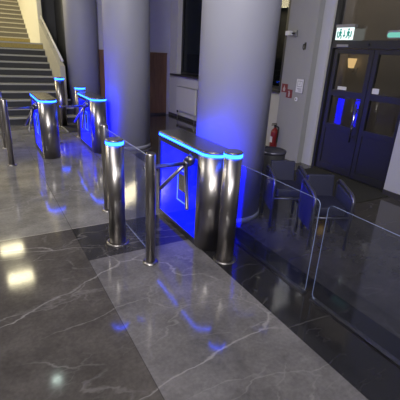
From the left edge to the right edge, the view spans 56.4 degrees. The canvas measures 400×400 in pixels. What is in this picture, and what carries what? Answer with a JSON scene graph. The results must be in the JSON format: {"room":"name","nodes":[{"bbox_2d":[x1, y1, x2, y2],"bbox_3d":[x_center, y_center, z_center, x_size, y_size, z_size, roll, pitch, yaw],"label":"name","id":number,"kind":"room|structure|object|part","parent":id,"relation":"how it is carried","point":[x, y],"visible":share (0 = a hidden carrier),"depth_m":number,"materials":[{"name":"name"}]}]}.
{"room":"lobby","nodes":[
{"label":"lobby","id":0,"kind":"room"},
{"bbox_2d":[17,0,67,104],"bbox_3d":[-5.667,-6.029,12.590,0.120,5.000,9.350,-9,24,-28],"label":"wall","id":1,"kind":"structure","parent":0,"point":[31,11],"depth_m":11.03,"materials":[{"name":"beige paint"}]},
{"bbox_2d":[40,15,62,61],"bbox_3d":[-4.040,-4.421,10.091,0.052,1.181,2.770,-9,24,-28],"label":"handrail","id":2,"kind":"object","parent":1,"relation":"attached to","point":[43,22],"visible":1,"depth_m":9.88,"materials":[{"name":"grey metal"}]},
{"bbox_2d":[41,0,69,98],"bbox_3d":[-4.077,-5.248,10.810,0.730,5.000,3.500,-9,24,-28],"label":"wall","id":3,"kind":"structure","parent":0,"point":[52,10],"depth_m":11.88,"materials":[{"name":"grey paint"}]},
{"bbox_2d":[96,0,170,113],"bbox_3d":[-1.863,-4.829,10.041,2.667,5.000,0.200,-9,24,-28],"label":"wall","id":4,"kind":"structure","parent":0,"point":[160,10],"depth_m":10.36,"materials":[{"name":"grey paint"}]},
{"bbox_2d":[98,49,166,114],"bbox_3d":[-1.908,-3.261,10.512,2.110,1.735,0.065,-9,24,-28],"label":"wood panel","id":5,"kind":"object","parent":4,"relation":"attached to","point":[158,61],"visible":0.36,"depth_m":10.79,"materials":[{"name":"brown wood"}]},
{"bbox_3d":[-1.866,-4.052,10.204,2.110,0.035,0.065,-9,24,-28],"label":"cap rail","id":6,"kind":"part","parent":5,"relation":"part of","materials":[{"name":"brown wood"}]},
{"bbox_2d":[0,114,399,399],"bbox_3d":[-0.116,0.109,4.657,12.200,0.100,13.500,-9,24,-28],"label":"floor","id":7,"kind":"structure","parent":0,"point":[83,317],"depth_m":2.86,"materials":[{"name":"stone"}]},
{"bbox_2d":[0,91,16,165],"bbox_3d":[-3.179,-1.202,6.079,0.136,1.000,1.286,-9,24,-28],"label":"barrier","id":8,"kind":"object","parent":7,"relation":"on","point":[4,118],"visible":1,"depth_m":5.64,"materials":[{"name":"silver metal"}]},
{"bbox_3d":[-3.462,-1.402,6.538,0.084,0.990,0.084,-9,24,-28],"label":"post","id":9,"kind":"part","parent":8,"relation":"part of","materials":[{"name":"silver metal"}]},
{"bbox_2d":[7,92,60,158],"bbox_3d":[-2.886,-1.281,6.370,0.757,0.965,1.084,-9,24,-28],"label":"turnstile","id":10,"kind":"object","parent":7,"relation":"on","point":[43,112],"visible":0.97,"depth_m":6.10,"materials":[{"name":"grey metal"}]},
{"bbox_3d":[-2.919,-1.478,5.997,0.400,0.036,0.037,-9,24,-28],"label":"tripod arm","id":11,"kind":"part","parent":10,"relation":"part of","materials":[{"name":"silver metal"}]},
{"bbox_3d":[-2.870,-1.391,6.254,0.330,0.340,0.037,18,26,33],"label":"tripod arm","id":12,"kind":"part","parent":10,"relation":"part of","materials":[{"name":"silver metal"}]},
{"bbox_3d":[-2.720,-1.289,6.011,0.037,0.340,0.330,1,21,-6],"label":"tripod arm","id":13,"kind":"part","parent":10,"relation":"part of","materials":[{"name":"silver metal"}]},
{"bbox_3d":[-2.731,-1.326,6.571,0.280,0.919,0.880,-9,24,-28],"label":"frame","id":14,"kind":"part","parent":10,"relation":"part of","materials":[{"name":"grey metal"}]},
{"bbox_3d":[-2.826,-1.307,6.499,0.018,0.805,0.845,-9,24,-28],"label":"panel","id":15,"kind":"part","parent":10,"relation":"part of","materials":[{"name":"blue plastic"}]},
{"bbox_2d":[54,77,66,126],"bbox_3d":[-3.245,-2.290,8.718,0.260,1.100,0.260,-9,24,-28],"label":"bollard","id":16,"kind":"object","parent":7,"relation":"on","point":[59,81],"visible":0.94,"depth_m":8.63,"materials":[{"name":"silver metal"}]},
{"bbox_2d":[61,124,77,131],"bbox_3d":[-2.852,-1.691,8.733,0.650,0.014,0.850,-9,24,-28],"label":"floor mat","id":17,"kind":"object","parent":7,"relation":"on","point":[72,127],"visible":0.46,"depth_m":8.61,"materials":[{"name":"grey carpet"}]},
{"bbox_2d":[74,86,84,137],"bbox_3d":[-2.461,-1.822,7.739,0.260,1.020,0.260,-9,24,-28],"label":"bollard","id":18,"kind":"object","parent":7,"relation":"on","point":[77,88],"visible":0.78,"depth_m":7.57,"materials":[{"name":"silver metal"}]},
{"bbox_2d":[59,92,106,153],"bbox_3d":[-2.197,-1.433,6.854,0.757,0.965,1.084,-9,24,-28],"label":"turnstile","id":19,"kind":"object","parent":7,"relation":"on","point":[92,107],"visible":0.96,"depth_m":6.59,"materials":[{"name":"grey metal"}]},
{"bbox_3d":[-2.230,-1.631,6.482,0.400,0.036,0.037,-9,24,-28],"label":"tripod arm","id":20,"kind":"part","parent":19,"relation":"part of","materials":[{"name":"silver metal"}]},
{"bbox_3d":[-2.181,-1.544,6.738,0.330,0.340,0.037,18,26,33],"label":"tripod arm","id":21,"kind":"part","parent":19,"relation":"part of","materials":[{"name":"silver metal"}]},
{"bbox_3d":[-2.031,-1.441,6.495,0.037,0.340,0.330,1,21,-6],"label":"tripod arm","id":22,"kind":"part","parent":19,"relation":"part of","materials":[{"name":"silver metal"}]},
{"bbox_3d":[-2.042,-1.479,7.055,0.280,0.919,0.880,-9,24,-28],"label":"frame","id":23,"kind":"part","parent":19,"relation":"part of","materials":[{"name":"grey metal"}]},
{"bbox_3d":[-2.137,-1.459,6.984,0.018,0.805,0.845,-9,24,-28],"label":"panel","id":24,"kind":"part","parent":19,"relation":"part of","materials":[{"name":"blue plastic"}]},
{"bbox_2d":[105,137,128,246],"bbox_3d":[-0.780,-0.066,3.474,0.216,1.020,0.216,-9,24,-28],"label":"bollard","id":25,"kind":"object","parent":7,"relation":"on","point":[114,146],"visible":1,"depth_m":3.40,"materials":[{"name":"silver metal"}]},
{"bbox_2d":[102,0,150,149],"bbox_3d":[-1.290,-3.423,6.520,0.854,5.000,0.854,-9,24,-28],"label":"column","id":26,"kind":"structure","parent":7,"relation":"on","point":[126,23],"depth_m":6.60,"materials":[{"name":"white paint"}]},
{"bbox_2d":[100,124,157,265],"bbox_3d":[-0.733,-0.127,3.665,0.136,1.000,1.416,-9,24,-28],"label":"barrier","id":27,"kind":"object","parent":7,"relation":"on","point":[150,157],"visible":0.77,"depth_m":3.18,"materials":[{"name":"silver metal"}]},
{"bbox_3d":[-1.049,-0.349,4.175,0.084,0.990,0.084,-9,24,-28],"label":"post","id":28,"kind":"part","parent":27,"relation":"part of","materials":[{"name":"silver metal"}]},
{"bbox_3d":[-0.732,-0.158,3.653,0.010,0.865,1.200,-9,24,-28],"label":"glass panel","id":29,"kind":"part","parent":27,"relation":"part of","materials":[{"name":"clear glass"}]},
{"bbox_3d":[-0.417,0.085,3.150,0.084,0.990,0.084,-9,24,-28],"label":"post","id":30,"kind":"part","parent":27,"relation":"part of","materials":[{"name":"silver metal"}]},
{"bbox_2d":[143,129,228,250],"bbox_3d":[-0.289,-0.111,3.733,0.757,0.965,1.084,-9,24,-28],"label":"turnstile","id":31,"kind":"object","parent":7,"relation":"on","point":[190,166],"visible":0.9,"depth_m":3.56,"materials":[{"name":"silver metal"}]},
{"bbox_3d":[-0.323,-0.309,3.360,0.400,0.036,0.037,-9,24,-28],"label":"tripod arm","id":32,"kind":"part","parent":31,"relation":"part of","materials":[{"name":"silver metal"}]},
{"bbox_3d":[-0.273,-0.222,3.617,0.330,0.340,0.037,18,26,33],"label":"tripod arm","id":33,"kind":"part","parent":31,"relation":"part of","materials":[{"name":"silver metal"}]},
{"bbox_3d":[-0.135,-0.157,3.934,0.280,0.919,0.880,-9,24,-28],"label":"frame","id":34,"kind":"part","parent":31,"relation":"part of","materials":[{"name":"grey metal"}]},
{"bbox_3d":[-0.229,-0.137,3.862,0.018,0.805,0.845,-9,24,-28],"label":"panel","id":35,"kind":"part","parent":31,"relation":"part of","materials":[{"name":"blue"}]},
{"bbox_3d":[-0.183,-0.137,3.738,0.004,0.340,0.200,-9,24,-28],"label":"hatch frame","id":36,"kind":"part","parent":31,"relation":"part of","materials":[{"name":"metal"}]},
{"bbox_3d":[-0.123,-0.119,3.374,0.037,0.340,0.330,1,21,-6],"label":"tripod arm","id":37,"kind":"part","parent":31,"relation":"part of","materials":[{"name":"silver metal"}]},
{"bbox_2d":[213,149,242,264],"bbox_3d":[0.252,0.069,3.269,0.216,1.020,0.216,-9,24,-28],"label":"bollard","id":38,"kind":"object","parent":7,"relation":"on","point":[232,161],"visible":1,"depth_m":3.20,"materials":[{"name":"silver metal"}]},
{"bbox_2d":[196,0,281,223],"bbox_3d":[0.428,-2.204,3.637,0.814,5.000,0.814,-9,24,-28],"label":"column","id":39,"kind":"structure","parent":7,"relation":"on","point":[239,38],"depth_m":3.69,"materials":[{"name":"white paint"}]},
{"bbox_2d":[260,146,285,193],"bbox_3d":[0.972,-0.405,5.147,0.364,0.610,0.364,-9,24,-28],"label":"litter bin","id":40,"kind":"object","parent":7,"relation":"on","point":[271,153],"visible":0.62,"depth_m":4.96,"materials":[{"name":"metal"}]},
{"bbox_2d":[235,165,320,293],"bbox_3d":[0.599,0.198,3.284,0.044,0.805,1.065,-9,24,-28],"label":"balustrade panel","id":41,"kind":"object","parent":7,"relation":"on","point":[293,284],"visible":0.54,"depth_m":3.23,"materials":[{"name":"clear glass"}]},
{"bbox_2d":[260,160,307,227],"bbox_3d":[0.954,-0.075,4.214,0.404,0.648,0.455,1,21,-4],"label":"tub chair","id":42,"kind":"object","parent":7,"relation":"on","point":[282,171],"visible":0.75,"depth_m":4.21,"materials":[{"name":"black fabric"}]},
{"bbox_3d":[0.770,-0.063,4.195,0.034,0.621,0.434,1,21,-4],"label":"arm frame","id":43,"kind":"part","parent":42,"relation":"part of","materials":[{"name":"metal"}]},
{"bbox_3d":[0.773,-0.123,4.171,0.020,0.375,0.340,1,21,-4],"label":"panel","id":44,"kind":"part","parent":42,"relation":"part of","materials":[{"name":"blue fabric"}]},
{"bbox_3d":[0.952,-0.314,4.318,0.280,0.280,0.086,1,21,-4],"label":"backrest","id":45,"kind":"part","parent":42,"relation":"part of","materials":[{"name":"blue fabric"}]},
{"bbox_3d":[0.959,-0.134,4.174,0.290,0.090,0.350,1,21,-4],"label":"seat","id":46,"kind":"part","parent":42,"relation":"part of","materials":[{"name":"blue fabric"}]},
{"bbox_3d":[1.139,-0.054,4.223,0.034,0.621,0.434,1,21,-4],"label":"arm frame","id":47,"kind":"part","parent":42,"relation":"part of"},
{"bbox_3d":[1.142,-0.115,4.199,0.020,0.375,0.340,1,21,-4],"label":"panel","id":48,"kind":"part","parent":42,"relation":"part of","materials":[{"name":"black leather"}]},
{"bbox_2d":[294,174,354,250],"bbox_3d":[1.248,0.112,3.775,0.404,0.648,0.455,1,21,-4],"label":"tub chair","id":49,"kind":"object","parent":7,"relation":"on","point":[319,186],"visible":0.98,"depth_m":3.71,"materials":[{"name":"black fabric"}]},
{"bbox_3d":[1.064,0.124,3.756,0.034,0.621,0.434,1,21,-4],"label":"arm frame","id":50,"kind":"part","parent":49,"relation":"part of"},
{"bbox_3d":[1.067,0.064,3.732,0.020,0.375,0.340,1,21,-4],"label":"panel","id":51,"kind":"part","parent":49,"relation":"part of","materials":[{"name":"blue fabric"}]},
{"bbox_3d":[1.246,-0.127,3.879,0.280,0.280,0.086,1,21,-4],"label":"backrest","id":52,"kind":"part","parent":49,"relation":"part of","materials":[{"name":"blue fabric"}]},
{"bbox_3d":[1.252,0.054,3.735,0.290,0.090,0.350,1,21,-4],"label":"seat","id":53,"kind":"part","parent":49,"relation":"part of","materials":[{"name":"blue fabric"}]},
{"bbox_3d":[1.433,0.133,3.784,0.034,0.621,0.434,1,21,-4],"label":"arm frame","id":54,"kind":"part","parent":49,"relation":"part of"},
{"bbox_3d":[1.436,0.072,3.760,0.020,0.375,0.340,1,21,-4],"label":"panel","id":55,"kind":"part","parent":49,"relation":"part of","materials":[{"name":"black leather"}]},
{"bbox_2d":[294,167,387,202],"bbox_3d":[1.958,-0.248,5.702,0.997,0.012,1.470,-9,24,-28],"label":"entrance mat","id":56,"kind":"object","parent":7,"relation":"on","point":[362,193],"visible":0.29,"depth_m":5.54,"materials":[{"name":"grey carpet"}]},
{"bbox_2d":[309,206,399,367],"bbox_3d":[1.369,0.728,2.032,0.044,0.805,1.910,-9,24,-28],"label":"balustrade panel","id":57,"kind":"object","parent":7,"relation":"on","point":[325,308],"visible":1,"depth_m":2.60,"materials":[{"name":"clear glass"}]},
{"bbox_3d":[1.370,0.724,2.031,0.009,0.797,1.910,-9,24,-28],"label":"glass pane","id":58,"kind":"part","parent":57,"relation":"part of","materials":[{"name":"clear glass"}]},
{"bbox_2d":[169,0,346,164],"bbox_3d":[2.596,-2.678,5.147,0.220,5.000,13.500,-9,24,-28],"label":"wall","id":59,"kind":"structure","parent":0,"point":[176,5],"depth_m":10.22,"materials":[{"name":"white paint"}]},
{"bbox_2d":[170,0,201,78],"bbox_3d":[-0.243,-4.375,9.715,0.290,2.245,1.830,-9,24,-28],"label":"window","id":60,"kind":"structure","parent":59,"relation":"in","point":[192,9],"depth_m":9.95,"materials":[{"name":"black glass"}]},
{"bbox_3d":[-0.324,-3.348,10.100,0.230,0.045,1.830,-9,24,-28],"label":"sill","id":61,"kind":"part","parent":60,"relation":"part of","materials":[{"name":"stone"}]},
{"bbox_3d":[-0.149,-4.418,9.773,0.060,2.200,1.300,-9,24,-28],"label":"frame","id":62,"kind":"part","parent":60,"relation":"part of","materials":[{"name":"black metal"}]},
{"bbox_3d":[-0.150,-4.417,9.773,0.008,2.080,1.180,-9,24,-28],"label":"pane","id":63,"kind":"part","parent":60,"relation":"part of","materials":[{"name":"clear glass"}]},
{"bbox_2d":[176,86,196,117],"bbox_3d":[-0.357,-2.603,10.202,0.121,0.892,1.100,-9,24,-28],"label":"radiator","id":64,"kind":"object","parent":59,"relation":"attached to","point":[186,98],"visible":0.99,"depth_m":10.07,"materials":[{"name":"metal"}]},
{"bbox_2d":[168,111,265,146],"bbox_3d":[0.236,-1.843,9.454,0.012,0.080,4.840,-9,24,-28],"label":"baseboard","id":65,"kind":"structure","parent":59,"relation":"attached to","point":[170,113],"depth_m":10.59,"materials":[{"name":"stone"}]},
{"bbox_2d":[272,0,290,92],"bbox_3d":[1.168,-3.383,7.368,0.230,2.245,1.855,-9,24,-28],"label":"window","id":66,"kind":"structure","parent":59,"relation":"in","point":[286,4],"depth_m":6.83,"materials":[{"name":"black glass"}]},
{"bbox_2d":[301,0,336,164],"bbox_3d":[2.036,-2.980,5.844,0.025,5.000,0.205,-9,24,-28],"label":"trim","id":67,"kind":"structure","parent":59,"relation":"attached to","point":[330,5],"depth_m":6.21,"materials":[{"name":"grey paint"}]},
{"bbox_2d":[311,0,399,190],"bbox_3d":[2.471,-1.856,5.502,0.169,3.200,1.515,-9,24,-28],"label":"door","id":68,"kind":"structure","parent":59,"relation":"in","point":[357,154],"depth_m":5.77,"materials":[{"name":"metal"}]},
{"bbox_2d":[336,44,348,46],"bbox_3d":[2.194,-2.379,5.750,0.009,0.035,0.220,-9,24,-28],"label":"label","id":69,"kind":"object","parent":68,"relation":"attached to","point":[338,45],"visible":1,"depth_m":5.74,"materials":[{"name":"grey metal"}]},
{"bbox_2d":[335,24,357,39],"bbox_3d":[2.199,-2.527,5.622,0.080,0.215,0.340,-9,24,-28],"label":"exit sign","id":70,"kind":"object","parent":68,"relation":"attached to","point":[344,31],"visible":1,"depth_m":5.59,"materials":[{"name":"white plastic"}]},
{"bbox_3d":[2.381,-1.182,5.773,0.084,0.580,0.028,-9,24,-28],"label":"pull handle","id":71,"kind":"part","parent":68,"relation":"part of","materials":[{"name":"metal"}]},
{"bbox_2d":[371,88,378,93],"bbox_3d":[2.560,-1.584,5.444,0.007,0.075,0.110,-9,24,-28],"label":"plate","id":72,"kind":"object","parent":68,"relation":"attached to","point":[374,91],"visible":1,"depth_m":5.44,"materials":[{"name":"paper"}]},
{"bbox_2d":[387,30,399,38],"bbox_3d":[2.632,-2.187,4.927,0.044,0.100,0.340,-9,24,-28],"label":"lit sign","id":73,"kind":"object","parent":68,"relation":"attached to","point":[392,34],"visible":1,"depth_m":4.97,"materials":[{"name":"teal plastic"}]},
{"bbox_2d":[387,32,399,37],"bbox_3d":[2.614,-2.178,4.920,0.004,0.063,0.316,-9,24,-28],"label":"light","id":74,"kind":"object","parent":73,"relation":"attached to","point":[390,34],"depth_m":4.97,"materials":[{"name":"teal plastic"}]},
{"bbox_2d":[382,189,399,200],"bbox_3d":[3.136,0.226,4.556,0.015,0.080,2.050,-9,24,-28],"label":"baseboard","id":75,"kind":"structure","parent":59,"relation":"attached to","point":[390,194],"depth_m":5.25,"materials":[{"name":"stone"}]},
{"bbox_2d":[276,0,325,162],"bbox_3d":[1.757,-3.133,6.198,0.150,5.000,0.740,-9,24,-28],"label":"wall","id":76,"kind":"structure","parent":0,"point":[306,16],"depth_m":6.45,"materials":[{"name":"grey paint"}]},
{"bbox_2d":[269,123,278,146],"bbox_3d":[1.431,-1.219,7.147,0.165,0.495,0.183,12,23,22],"label":"fire extinguisher","id":77,"kind":"object","parent":76,"relation":"attached to","point":[274,132],"visible":0.86,"depth_m":7.08,"materials":[{"name":"red metal"}]},
{"bbox_2d":[281,83,287,91],"bbox_3d":[1.534,-2.030,6.761,0.010,0.145,0.145,-9,24,-28],"label":"fire sign","id":78,"kind":"object","parent":76,"relation":"attached to","point":[284,86],"visible":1,"depth_m":6.76,"materials":[{"name":"red plastic"}]},
{"bbox_2d":[286,89,292,97],"bbox_3d":[1.596,-1.905,6.684,0.010,0.145,0.145,-9,24,-28],"label":"fire sign","id":79,"kind":"object","parent":76,"relation":"attached to","point":[288,92],"visible":1,"depth_m":6.68,"materials":[{"name":"red plastic"}]},
{"bbox_2d":[285,30,297,36],"bbox_3d":[1.557,-2.840,6.355,0.130,0.100,0.170,-9,24,-28],"label":"camera","id":80,"kind":"object","parent":76,"relation":"attached to","point":[288,33],"visible":1,"depth_m":6.33,"materials":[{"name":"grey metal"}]},
{"bbox_2d":[295,78,304,93],"bbox_3d":[1.720,-1.968,6.437,0.012,0.245,0.190,-9,24,-28],"label":"evacuation plan","id":81,"kind":"object","parent":76,"relation":"attached to","point":[299,87],"visible":1,"depth_m":6.43,"materials":[{"name":"white paper"}]},
{"bbox_2d":[329,0,399,136],"bbox_3d":[3.363,-2.696,5.300,1.263,5.000,3.800,-9,24,-28],"label":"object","id":82,"kind":"structure","parent":0,"point":[374,19],"depth_m":6.79,"materials":[{"name":"clear glass"}]},
{"bbox_2d":[348,58,357,73],"bbox_3d":[2.868,-2.522,7.041,0.215,0.280,0.170,-9,24,-28],"label":"wall sconce","id":83,"kind":"object","parent":82,"relation":"attached to","point":[351,61],"visible":1,"depth_m":6.98,"materials":[{"name":"beige glass"}]},
{"bbox_3d":[2.851,-2.570,7.010,0.170,0.170,0.170,-9,24,-28],"label":"lamp shade","id":84,"kind":"part","parent":83,"relation":"part of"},
{"bbox_2d":[384,123,399,194],"bbox_3d":[3.066,-2.240,4.092,0.110,5.000,1.050,-9,24,-28],"label":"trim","id":85,"kind":"structure","parent":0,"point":[392,182],"depth_m":5.17,"materials":[{"name":"grey paint"}]},
{"bbox_3d":[-8.166,-3.328,12.351,6.500,0.100,9.100,-9,24,-28],"label":"floor","id":86,"kind":"structure","parent":0,"visible":0},
{"bbox_2d":[0,0,76,124],"bbox_3d":[-7.275,-5.172,11.602,4.250,3.964,9.927,-9,24,-28],"label":"staircase","id":87,"kind":"structure","parent":86,"relation":"on","point":[25,69],"depth_m":10.14,"materials":[{"name":"stone"}]},
{"bbox_2d":[62,0,99,115],"bbox_3d":[-2.989,-4.607,9.317,0.824,5.000,0.824,-9,24,-28],"label":"column","id":88,"kind":"structure","parent":86,"relation":"on","point":[80,16],"depth_m":9.29,"materials":[{"name":"white paint"}]}
]}

